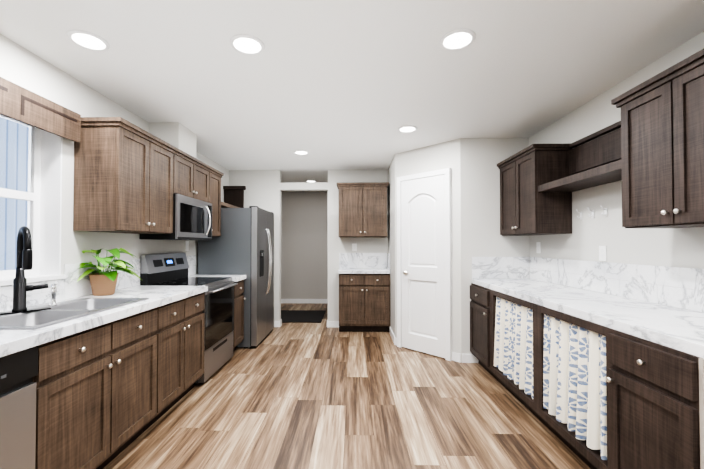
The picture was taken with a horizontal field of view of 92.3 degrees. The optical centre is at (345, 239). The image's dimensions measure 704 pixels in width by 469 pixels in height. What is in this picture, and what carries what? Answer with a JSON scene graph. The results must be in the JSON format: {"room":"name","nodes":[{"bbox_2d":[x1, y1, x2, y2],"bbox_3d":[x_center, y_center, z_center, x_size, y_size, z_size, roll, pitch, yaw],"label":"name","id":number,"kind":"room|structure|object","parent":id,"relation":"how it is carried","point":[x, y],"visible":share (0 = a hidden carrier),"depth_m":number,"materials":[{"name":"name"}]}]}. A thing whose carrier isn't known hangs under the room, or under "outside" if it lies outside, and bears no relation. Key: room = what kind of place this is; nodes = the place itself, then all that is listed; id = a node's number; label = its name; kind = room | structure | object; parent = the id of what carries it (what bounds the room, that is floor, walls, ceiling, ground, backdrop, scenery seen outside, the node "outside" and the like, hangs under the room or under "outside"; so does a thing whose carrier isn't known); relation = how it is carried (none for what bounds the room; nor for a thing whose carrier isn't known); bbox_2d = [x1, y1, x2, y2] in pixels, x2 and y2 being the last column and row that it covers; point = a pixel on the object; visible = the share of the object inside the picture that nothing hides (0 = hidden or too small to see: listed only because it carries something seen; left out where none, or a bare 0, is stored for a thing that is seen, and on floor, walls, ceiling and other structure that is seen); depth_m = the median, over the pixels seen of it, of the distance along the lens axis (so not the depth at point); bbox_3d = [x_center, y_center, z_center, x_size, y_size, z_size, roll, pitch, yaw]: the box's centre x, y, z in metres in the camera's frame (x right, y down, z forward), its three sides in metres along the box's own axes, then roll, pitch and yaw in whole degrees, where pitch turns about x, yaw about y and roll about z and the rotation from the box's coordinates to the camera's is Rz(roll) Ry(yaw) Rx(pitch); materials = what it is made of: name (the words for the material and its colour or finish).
{"room":"kitchen","nodes":[
{"label":"kitchen","id":0,"kind":"room"},
{"bbox_2d":[0,34,228,299],"bbox_3d":[-1.996,0.096,2.452,0.180,2.460,10.240,0,-1,1],"label":"wall","id":1,"kind":"structure","parent":0,"point":[21,66],"depth_m":2.37,"materials":[{"name":"grey paint"}]},
{"bbox_2d":[0,114,65,285],"bbox_3d":[-2.000,-0.273,1.837,0.200,1.060,0.920,0,-1,1],"label":"window","id":2,"kind":"structure","parent":1,"relation":"in","point":[31,178],"depth_m":2.22,"materials":[{"name":"white"}]},
{"bbox_2d":[0,77,80,142],"bbox_3d":[-1.884,-0.774,1.641,0.074,0.195,1.398,0,-1,1],"label":"window valance","id":3,"kind":"object","parent":1,"relation":"attached to","point":[23,105],"visible":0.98,"depth_m":2.02,"materials":[{"name":"brown wood"}]},
{"bbox_2d":[0,255,195,311],"bbox_3d":[-1.899,0.292,2.510,0.008,0.240,3.367,0,-1,1],"label":"backsplash","id":4,"kind":"structure","parent":1,"relation":"attached to","point":[69,286],"depth_m":2.35,"materials":[{"name":"stone"}]},
{"bbox_2d":[73,117,176,233],"bbox_3d":[-1.724,-0.448,2.714,0.346,0.785,0.756,0,-1,1],"label":"upper cabinet","id":5,"kind":"object","parent":1,"relation":"attached to","point":[123,174],"visible":0.98,"depth_m":2.39,"materials":[{"name":"brown wood"}]},
{"bbox_2d":[185,241,188,250],"bbox_3d":[-1.868,0.079,3.980,0.006,0.116,0.072,0,-1,1],"label":"electrical outlet","id":6,"kind":"object","parent":1,"relation":"attached to","point":[186,245],"visible":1,"depth_m":3.97,"materials":[{"name":"white plastic"}]},
{"bbox_2d":[173,148,211,202],"bbox_3d":[-1.707,-0.621,3.477,0.346,0.415,0.758,0,-1,1],"label":"upper cabinet","id":7,"kind":"object","parent":1,"relation":"attached to","point":[190,176],"visible":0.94,"depth_m":3.41,"materials":[{"name":"brown wood"}]},
{"bbox_2d":[140,194,211,239],"bbox_3d":[-1.676,-0.203,3.470,0.408,0.415,0.752,0,-1,1],"label":"microwave","id":8,"kind":"object","parent":7,"relation":"attached to","point":[192,218],"visible":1,"depth_m":3.31,"materials":[{"name":"silver metal"}]},
{"bbox_2d":[209,167,223,236],"bbox_3d":[-1.695,-0.428,4.029,0.346,0.785,0.348,0,-1,1],"label":"upper cabinet","id":9,"kind":"object","parent":1,"relation":"attached to","point":[215,176],"visible":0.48,"depth_m":4.06,"materials":[{"name":"brown wood"}]},
{"bbox_2d":[221,186,245,207],"bbox_3d":[-1.691,-0.618,4.673,0.326,0.385,0.928,0,-1,1],"label":"upper cabinet","id":10,"kind":"object","parent":1,"relation":"attached to","point":[233,196],"visible":0.59,"depth_m":5.12,"materials":[{"name":"brown wood"}]},
{"bbox_2d":[149,122,196,157],"bbox_3d":[-1.741,-0.975,3.428,0.288,0.290,0.370,0,-1,1],"label":"chase","id":11,"kind":"object","parent":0,"point":[178,135],"visible":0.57,"depth_m":3.25,"materials":[{"name":"grey paint"}]},
{"bbox_2d":[281,191,327,298],"bbox_3d":[-0.247,0.172,7.475,3.100,2.460,0.120,0,-1,1],"label":"wall","id":12,"kind":"structure","parent":0,"point":[304,244],"depth_m":7.43,"materials":[{"name":"grey paint"}]},
{"bbox_2d":[229,169,387,320],"bbox_3d":[-0.593,0.140,5.352,2.500,2.460,0.120,0,-1,1],"label":"wall","id":13,"kind":"structure","parent":0,"point":[264,189],"depth_m":5.30,"materials":[{"name":"grey paint"}]},
{"bbox_2d":[352,244,356,250],"bbox_3d":[0.135,0.123,5.271,0.072,0.116,0.006,0,-1,1],"label":"electrical outlet","id":14,"kind":"object","parent":13,"relation":"attached to","point":[354,247],"visible":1,"depth_m":5.27,"materials":[{"name":"white plastic"}]},
{"bbox_2d":[337,182,388,236],"bbox_3d":[0.252,-0.429,5.096,0.766,0.790,0.365,0,-1,1],"label":"upper cabinet","id":15,"kind":"object","parent":13,"relation":"attached to","point":[362,209],"visible":1,"depth_m":4.95,"materials":[{"name":"brown wood"}]},
{"bbox_2d":[339,253,389,269],"bbox_3d":[0.270,0.330,5.082,0.758,0.240,0.372,0,-1,1],"label":"backsplash","id":16,"kind":"structure","parent":13,"relation":"attached to","point":[364,260],"depth_m":5.26,"materials":[{"name":"stone"}]},
{"bbox_2d":[103,303,590,468],"bbox_3d":[0.003,1.355,2.350,4.220,0.060,10.360,0,-1,1],"label":"floor","id":17,"kind":"structure","parent":0,"point":[321,395],"depth_m":2.53,"materials":[{"name":"brown wood"}]},
{"bbox_2d":[0,346,37,468],"bbox_3d":[-1.620,0.875,1.137,0.620,0.863,0.606,0,-1,1],"label":"dishwasher","id":18,"kind":"object","parent":17,"relation":"on","point":[18,370],"visible":0.92,"depth_m":1.36,"materials":[{"name":"silver metal"}]},
{"bbox_2d":[32,308,157,468],"bbox_3d":[-1.595,0.885,1.886,0.637,0.865,0.888,0,-1,1],"label":"base cabinet","id":19,"kind":"object","parent":17,"relation":"on","point":[96,397],"visible":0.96,"depth_m":1.78,"materials":[{"name":"brown wood"}]},
{"bbox_2d":[0,285,207,357],"bbox_3d":[-1.595,0.428,1.948,0.637,0.050,2.259,0,-1,1],"label":"countertop","id":20,"kind":"structure","parent":19,"relation":"on","point":[13,341],"depth_m":1.84,"materials":[{"name":"stone"}]},
{"bbox_2d":[0,226,50,314],"bbox_3d":[-1.694,0.161,1.778,0.220,0.460,0.250,-1,-1,37],"label":"pull-down faucet","id":21,"kind":"object","parent":20,"relation":"on","point":[24,259],"visible":1,"depth_m":1.80,"materials":[{"name":"black metal"}]},
{"bbox_2d":[0,298,148,329],"bbox_3d":[-1.585,0.489,1.897,0.465,0.190,0.830,0,-1,1],"label":"double-bowl sink","id":22,"kind":"object","parent":20,"relation":"in","point":[63,311],"visible":0.4,"depth_m":1.86,"materials":[{"name":"silver metal"}]},
{"bbox_2d":[49,282,57,305],"bbox_3d":[-1.744,0.323,2.023,0.053,0.143,0.040,0,-1,1],"label":"sprayer","id":23,"kind":"object","parent":22,"relation":"on","point":[53,291],"visible":1,"depth_m":2.01,"materials":[{"name":"silver metal"}]},
{"bbox_2d":[77,248,140,295],"bbox_3d":[-1.727,0.237,2.523,0.320,0.347,0.374,0,-1,1],"label":"potted plant","id":24,"kind":"object","parent":20,"relation":"on","point":[103,283],"visible":0.98,"depth_m":2.45,"materials":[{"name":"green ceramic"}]},
{"bbox_2d":[143,293,204,431],"bbox_3d":[-1.578,0.897,2.700,0.637,0.865,0.737,0,-1,1],"label":"base cabinet","id":25,"kind":"object","parent":17,"relation":"on","point":[179,332],"visible":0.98,"depth_m":2.62,"materials":[{"name":"brown wood"}]},
{"bbox_2d":[140,253,237,384],"bbox_3d":[-1.540,0.744,3.453,0.656,1.195,0.756,0,-1,1],"label":"range","id":26,"kind":"object","parent":17,"relation":"on","point":[168,269],"visible":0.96,"depth_m":3.36,"materials":[{"name":"silver metal"}]},
{"bbox_2d":[198,206,273,348],"bbox_3d":[-1.423,0.475,4.640,0.810,1.767,0.898,0,-1,1],"label":"refrigerator","id":27,"kind":"object","parent":17,"relation":"on","point":[243,244],"visible":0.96,"depth_m":4.20,"materials":[{"name":"silver metal"}]},
{"bbox_2d":[233,280,245,351],"bbox_3d":[-1.550,0.917,4.005,0.637,0.865,0.346,0,-1,1],"label":"base cabinet","id":28,"kind":"object","parent":17,"relation":"on","point":[238,331],"visible":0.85,"depth_m":4.00,"materials":[{"name":"brown wood"}]},
{"bbox_2d":[188,275,245,281],"bbox_3d":[-1.551,0.460,4.012,0.637,0.050,0.346,0,-1,1],"label":"countertop","id":29,"kind":"structure","parent":28,"relation":"on","point":[236,278],"depth_m":3.94,"materials":[{"name":"stone"}]},
{"bbox_2d":[281,310,325,322],"bbox_3d":[-1.087,1.374,6.064,1.380,0.011,0.980,0,-1,1],"label":"rug","id":30,"kind":"object","parent":17,"relation":"on","point":[302,316],"visible":0.57,"depth_m":5.99,"materials":[{"name":"black fabric"}]},
{"bbox_2d":[339,274,389,331],"bbox_3d":[0.274,0.933,5.069,0.746,0.865,0.376,0,-1,1],"label":"base cabinet","id":31,"kind":"object","parent":17,"relation":"on","point":[364,302],"visible":1,"depth_m":4.92,"materials":[{"name":"brown wood"}]},
{"bbox_2d":[338,268,389,273],"bbox_3d":[0.269,0.476,5.077,0.756,0.050,0.376,0,-1,1],"label":"countertop","id":32,"kind":"structure","parent":31,"relation":"on","point":[363,270],"depth_m":4.89,"materials":[{"name":"stone"}]},
{"bbox_2d":[470,283,497,380],"bbox_3d":[1.659,0.908,3.439,0.677,0.865,0.496,0,-1,1],"label":"base cabinet","id":33,"kind":"object","parent":17,"relation":"on","point":[480,323],"visible":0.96,"depth_m":3.40,"materials":[{"name":"brown wood"}]},
{"bbox_2d":[490,289,610,468],"bbox_3d":[1.660,0.893,2.436,0.631,0.865,1.508,0,-1,1],"label":"base cabinet","id":34,"kind":"object","parent":17,"relation":"on","point":[586,455],"visible":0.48,"depth_m":2.32,"materials":[{"name":"brown wood"}]},
{"bbox_2d":[494,296,532,398],"bbox_3d":[1.377,0.833,2.773,0.076,0.651,0.686,0,-1,1],"label":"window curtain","id":35,"kind":"object","parent":34,"relation":"hanging from","point":[513,351],"visible":0.88,"depth_m":2.72,"materials":[{"name":"fabric"}]},
{"bbox_2d":[543,314,606,459],"bbox_3d":[1.361,0.821,2.021,0.080,0.651,0.591,0,-1,1],"label":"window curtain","id":36,"kind":"object","parent":34,"relation":"hanging from","point":[574,381],"visible":0.92,"depth_m":2.00,"materials":[{"name":"fabric"}]},
{"bbox_2d":[472,279,703,358],"bbox_3d":[1.664,0.436,2.466,0.627,0.050,2.457,0,-1,1],"label":"countertop","id":37,"kind":"structure","parent":34,"relation":"on","point":[679,329],"depth_m":1.92,"materials":[{"name":"stone"}]},
{"bbox_2d":[606,329,703,468],"bbox_3d":[1.616,0.879,1.459,0.677,0.865,0.446,0,-1,1],"label":"base cabinet","id":38,"kind":"object","parent":17,"relation":"on","point":[656,405],"visible":1,"depth_m":1.44,"materials":[{"name":"brown wood"}]},
{"bbox_2d":[0,0,703,182],"bbox_3d":[0.003,-1.165,2.388,4.220,0.060,10.360,0,-1,1],"label":"ceiling","id":39,"kind":"structure","parent":0,"point":[327,85],"depth_m":2.20,"materials":[{"name":"white paint"}]},
{"bbox_2d":[67,30,109,50],"bbox_3d":[-1.474,-1.137,1.942,0.196,0.009,0.196,0,-1,1],"label":"recessed light","id":40,"kind":"object","parent":39,"relation":"in","point":[87,40],"visible":1,"depth_m":1.93,"materials":[{"name":"white plastic"}]},
{"bbox_2d":[230,34,264,54],"bbox_3d":[-0.576,-1.136,1.982,0.196,0.009,0.196,0,-1,1],"label":"recessed light","id":41,"kind":"object","parent":39,"relation":"in","point":[247,44],"visible":1,"depth_m":1.97,"materials":[{"name":"white plastic"}]},
{"bbox_2d":[294,150,308,154],"bbox_3d":[-0.566,-1.101,4.300,0.196,0.009,0.196,0,-1,1],"label":"recessed light","id":42,"kind":"object","parent":39,"relation":"in","point":[301,152],"visible":1,"depth_m":4.28,"materials":[{"name":"white plastic"}]},
{"bbox_2d":[398,125,416,131],"bbox_3d":[0.625,-1.115,3.424,0.196,0.009,0.196,0,-1,1],"label":"recessed light","id":43,"kind":"object","parent":39,"relation":"in","point":[409,128],"visible":1,"depth_m":3.40,"materials":[{"name":"white plastic"}]},
{"bbox_2d":[440,29,475,49],"bbox_3d":[0.638,-1.137,1.933,0.196,0.009,0.196,0,-1,1],"label":"recessed light","id":44,"kind":"object","parent":39,"relation":"in","point":[457,39],"visible":1,"depth_m":1.92,"materials":[{"name":"white plastic"}]},
{"bbox_2d":[388,138,529,362],"bbox_3d":[1.332,0.128,4.540,1.385,2.460,1.660,0,-1,1],"label":"wall","id":45,"kind":"structure","parent":0,"point":[472,163],"depth_m":3.72,"materials":[{"name":"grey paint"}]},
{"bbox_2d":[274,299,477,362],"bbox_3d":[-0.178,1.325,5.554,3.320,0.095,3.683,0,-1,1],"label":"baseboard","id":46,"kind":"structure","parent":45,"relation":"attached to","point":[469,358],"depth_m":5.25,"materials":[{"name":"white"}]},
{"bbox_2d":[401,174,444,357],"bbox_3d":[0.907,0.304,4.014,0.089,2.068,0.617,1,-1,-44],"label":"pantry door","id":47,"kind":"structure","parent":45,"relation":"in","point":[423,256],"depth_m":4.02,"materials":[{"name":"white wood"}]},
{"bbox_2d":[395,168,460,362],"bbox_3d":[0.932,0.279,4.017,0.049,2.142,0.890,1,-1,-44],"label":"door frame","id":48,"kind":"structure","parent":45,"relation":"attached to","point":[450,355],"depth_m":3.79,"materials":[{"name":"white wood"}]},
{"bbox_2d":[529,31,703,310],"bbox_3d":[2.015,0.079,1.300,0.120,2.460,8.110,0,-1,1],"label":"wall","id":49,"kind":"structure","parent":0,"point":[670,247],"depth_m":2.53,"materials":[{"name":"grey paint"}]},
{"bbox_2d":[497,143,571,235],"bbox_3d":[1.821,-0.438,3.327,0.346,0.785,0.754,0,-1,1],"label":"upper cabinet","id":50,"kind":"object","parent":49,"relation":"attached to","point":[527,208],"visible":1,"depth_m":3.00,"materials":[{"name":"brown wood"}]},
{"bbox_2d":[536,242,540,252],"bbox_3d":[1.997,0.087,3.506,0.006,0.116,0.072,0,-1,1],"label":"electrical outlet","id":51,"kind":"object","parent":49,"relation":"attached to","point":[538,247],"visible":1,"depth_m":3.50,"materials":[{"name":"white plastic"}]},
{"bbox_2d":[538,121,621,191],"bbox_3d":[1.829,-0.628,2.505,0.296,0.410,0.946,0,-1,1],"label":"shelf","id":52,"kind":"object","parent":49,"relation":"attached to","point":[593,162],"visible":0.58,"depth_m":2.58,"materials":[{"name":"brown wood"}]},
{"bbox_2d":[472,257,703,312],"bbox_3d":[1.665,0.291,2.469,0.626,0.240,2.458,0,-1,1],"label":"backsplash","id":53,"kind":"structure","parent":49,"relation":"attached to","point":[681,287],"depth_m":2.51,"materials":[{"name":"stone"}]},
{"bbox_2d":[588,207,593,217],"bbox_3d":[1.960,-0.214,2.711,0.046,0.087,0.024,0,-1,1],"label":"coat hook","id":54,"kind":"object","parent":49,"relation":"attached to","point":[592,212],"visible":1,"depth_m":2.71,"materials":[{"name":"white"}]},
{"bbox_2d":[599,246,606,260],"bbox_3d":[1.978,0.108,2.606,0.006,0.116,0.072,0,-1,1],"label":"electrical outlet","id":55,"kind":"object","parent":49,"relation":"attached to","point":[602,254],"visible":1,"depth_m":2.60,"materials":[{"name":"white plastic"}]},
{"bbox_2d":[600,205,607,216],"bbox_3d":[1.957,-0.216,2.571,0.046,0.087,0.024,0,-1,1],"label":"coat hook","id":56,"kind":"object","parent":49,"relation":"attached to","point":[605,214],"visible":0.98,"depth_m":2.57,"materials":[{"name":"white"}]},
{"bbox_2d":[611,49,703,227],"bbox_3d":[1.786,-0.463,1.698,0.346,0.785,0.716,0,-1,1],"label":"upper cabinet","id":57,"kind":"object","parent":49,"relation":"attached to","point":[662,145],"visible":1,"depth_m":1.74,"materials":[{"name":"brown wood"}]}
]}

